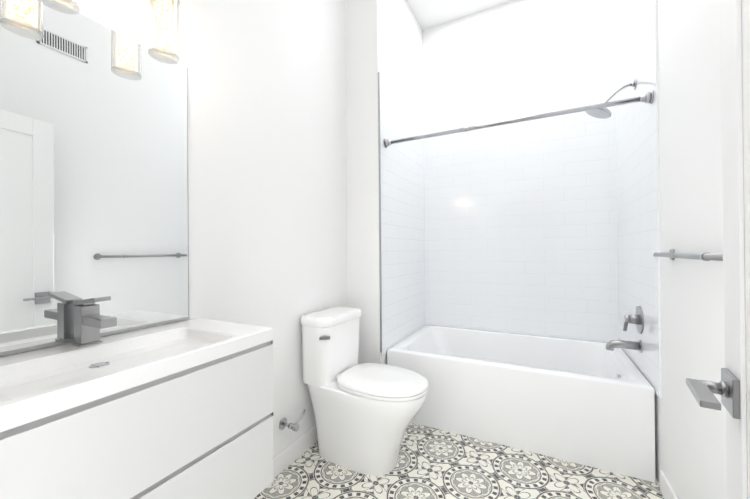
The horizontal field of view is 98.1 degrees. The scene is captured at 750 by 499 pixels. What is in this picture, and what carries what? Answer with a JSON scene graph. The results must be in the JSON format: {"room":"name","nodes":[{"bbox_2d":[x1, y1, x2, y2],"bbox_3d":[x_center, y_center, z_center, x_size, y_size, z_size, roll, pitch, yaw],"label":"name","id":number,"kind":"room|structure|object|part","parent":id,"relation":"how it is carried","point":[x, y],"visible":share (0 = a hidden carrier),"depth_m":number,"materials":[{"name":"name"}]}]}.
{"room":"bathroom","nodes":[
{"label":"bathroom","id":0,"kind":"room"},
{"bbox_2d":[0,0,347,456],"bbox_3d":[-1.018,-0.469,0.954,0.100,3.370,3.355,-1,0,27],"label":"wall","id":1,"kind":"structure","parent":0,"point":[267,172],"depth_m":1.73,"materials":[{"name":"white paint"}]},
{"bbox_2d":[38,0,79,13],"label":"sconce","id":2,"kind":"object","parent":1,"relation":"attached to","point":[64,8],"depth_m":0.90,"materials":[{"name":"white glass"}]},
{"bbox_2d":[0,0,189,355],"bbox_3d":[-0.921,-0.229,1.018,0.008,1.024,0.698,-1,0,27],"label":"mirror","id":3,"kind":"object","parent":1,"relation":"attached to","point":[94,198],"visible":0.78,"depth_m":1.03,"materials":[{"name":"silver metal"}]},
{"bbox_2d":[0,296,273,498],"bbox_3d":[-0.725,0.485,0.929,0.423,0.697,0.757,-1,0,27],"label":"bathroom vanity","id":4,"kind":"object","parent":1,"relation":"attached to","point":[180,410],"visible":0.98,"depth_m":0.85,"materials":[{"name":"white paint"}]},
{"bbox_2d":[72,296,116,346],"bbox_3d":[-0.827,0.211,0.961,0.159,0.147,0.054,-1,0,27],"label":"faucet","id":5,"kind":"object","parent":4,"relation":"on","point":[88,321],"depth_m":0.96,"materials":[{"name":"silver metal"}]},
{"bbox_2d":[148,0,179,63],"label":"sconce","id":6,"kind":"object","parent":1,"relation":"attached to","point":[164,27],"depth_m":1.11,"materials":[{"name":"white glass"}]},
{"bbox_2d":[279,409,305,431],"bbox_3d":[-0.449,0.953,1.814,0.104,0.084,0.134,-1,0,27],"label":"supply valve","id":7,"kind":"object","parent":1,"relation":"attached to","point":[283,423],"visible":1,"depth_m":1.79,"materials":[{"name":"silver metal"}]},
{"bbox_2d":[273,425,317,478],"bbox_3d":[-0.638,1.163,1.540,0.014,0.105,1.965,-1,0,27],"label":"baseboard","id":8,"kind":"structure","parent":1,"relation":"attached to","point":[286,457],"depth_m":1.86,"materials":[{"name":"white paint"}]},
{"bbox_2d":[345,0,422,363],"bbox_3d":[0.114,-0.471,2.878,0.365,3.370,1.103,-1,0,27],"label":"wall","id":9,"kind":"structure","parent":0,"point":[384,38],"depth_m":2.38,"materials":[{"name":"white paint"}]},
{"bbox_2d":[378,72,381,352],"bbox_3d":[0.035,-0.265,2.307,0.014,1.985,0.010,-1,0,27],"label":"trim","id":10,"kind":"structure","parent":9,"relation":"attached to","point":[380,257],"depth_m":2.30,"materials":[{"name":"silver metal"}]},
{"bbox_2d":[380,74,425,355],"bbox_3d":[0.263,-0.250,2.753,0.010,2.015,0.991,-1,0,27],"label":"wall tile","id":11,"kind":"structure","parent":9,"relation":"attached to","point":[403,240],"depth_m":2.65,"materials":[{"name":"white tile"}]},
{"bbox_2d":[383,90,653,147],"bbox_3d":[0.755,-0.784,2.036,1.528,0.068,0.068,-1,0,27],"label":"curtain rod","id":12,"kind":"object","parent":11,"relation":"attached to","point":[648,97],"visible":0.98,"depth_m":1.93,"materials":[{"name":"silver metal"}]},
{"bbox_2d":[254,422,663,498],"bbox_3d":[0.100,1.257,1.002,2.014,0.100,4.458,-1,0,27],"label":"floor","id":13,"kind":"structure","parent":0,"point":[433,463],"depth_m":1.72,"materials":[{"name":"tile"}]},
{"bbox_2d":[301,307,428,475],"bbox_3d":[-0.040,0.798,1.902,0.726,0.828,0.430,-1,0,27],"label":"toilet","id":14,"kind":"object","parent":13,"relation":"on","point":[365,414],"visible":1,"depth_m":1.80,"materials":[{"name":"white ceramic"}]},
{"bbox_2d":[387,324,655,481],"bbox_3d":[0.971,0.963,2.422,1.522,0.485,0.908,-1,0,27],"label":"bathtub","id":15,"kind":"object","parent":13,"relation":"on","point":[587,403],"visible":0.9,"depth_m":2.00,"materials":[{"name":"white ceramic"}]},
{"bbox_2d":[406,0,512,29],"bbox_3d":[0.071,-2.213,1.016,2.014,0.100,4.458,-1,0,27],"label":"ceiling","id":16,"kind":"structure","parent":0,"point":[429,13],"depth_m":2.92,"materials":[{"name":"white paint"}]},
{"bbox_2d":[423,0,614,120],"bbox_3d":[1.239,-0.480,2.867,1.650,3.370,0.100,-1,0,27],"label":"wall","id":17,"kind":"structure","parent":0,"point":[513,52],"depth_m":2.82,"materials":[{"name":"white paint"}]},
{"bbox_2d":[424,83,617,341],"bbox_3d":[1.171,-0.257,2.840,1.530,2.015,0.010,-1,0,27],"label":"wall tile","id":18,"kind":"structure","parent":17,"relation":"attached to","point":[520,227],"depth_m":2.77,"materials":[{"name":"white tile"}]},
{"bbox_2d":[614,0,725,498],"bbox_3d":[0.911,-0.486,0.531,0.110,3.370,4.358,-1,0,27],"label":"wall","id":19,"kind":"structure","parent":0,"point":[689,446],"depth_m":1.31,"materials":[{"name":"white paint"}]},
{"bbox_2d":[616,0,661,398],"bbox_3d":[1.637,-0.264,2.059,0.010,2.015,0.977,-1,0,27],"label":"wall tile","id":20,"kind":"structure","parent":19,"relation":"attached to","point":[638,199],"depth_m":1.88,"materials":[{"name":"white tile"}]},
{"bbox_2d":[585,78,636,118],"bbox_3d":[1.465,-0.934,2.035,0.260,0.209,0.156,-1,0,27],"label":"shower head","id":21,"kind":"object","parent":20,"relation":"attached to","point":[602,113],"visible":0.77,"depth_m":2.02},
{"bbox_2d":[606,340,641,351],"bbox_3d":[1.492,0.575,1.959,0.171,0.078,0.072,-1,0,27],"label":"tub spout","id":22,"kind":"object","parent":20,"relation":"attached to","point":[611,345],"visible":1,"depth_m":1.94,"materials":[{"name":"silver metal"}]},
{"bbox_2d":[623,306,643,333],"bbox_3d":[1.539,0.419,1.947,0.074,0.168,0.164,-1,0,27],"label":"tub valve","id":23,"kind":"object","parent":20,"relation":"attached to","point":[637,318],"visible":1,"depth_m":1.93,"materials":[{"name":"silver metal"}]},
{"bbox_2d":[660,470,677,498],"bbox_3d":[0.970,1.147,0.730,0.014,0.105,1.986,-1,0,27],"label":"baseboard","id":24,"kind":"structure","parent":19,"relation":"attached to","point":[667,490],"depth_m":1.54,"materials":[{"name":"white paint"}]},
{"bbox_2d":[653,249,722,260],"bbox_3d":[1.173,0.023,1.204,0.063,0.052,0.706,-1,0,27],"label":"towel bar","id":25,"kind":"object","parent":19,"relation":"attached to","point":[671,254],"visible":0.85,"depth_m":1.15,"materials":[{"name":"silver metal"}]},
{"bbox_2d":[686,0,749,498],"bbox_3d":[0.543,0.160,0.324,0.215,2.058,0.856,-1,0,27],"label":"door","id":26,"kind":"structure","parent":19,"relation":"in","point":[731,388],"depth_m":0.63,"materials":[{"name":"white paint"}]},
{"bbox_3d":[0.704,0.286,0.605,0.186,0.075,0.163,-1,0,27],"label":"handle","id":27,"kind":"part","parent":26,"relation":"part of","materials":[{"name":"silver metal"}]}
]}

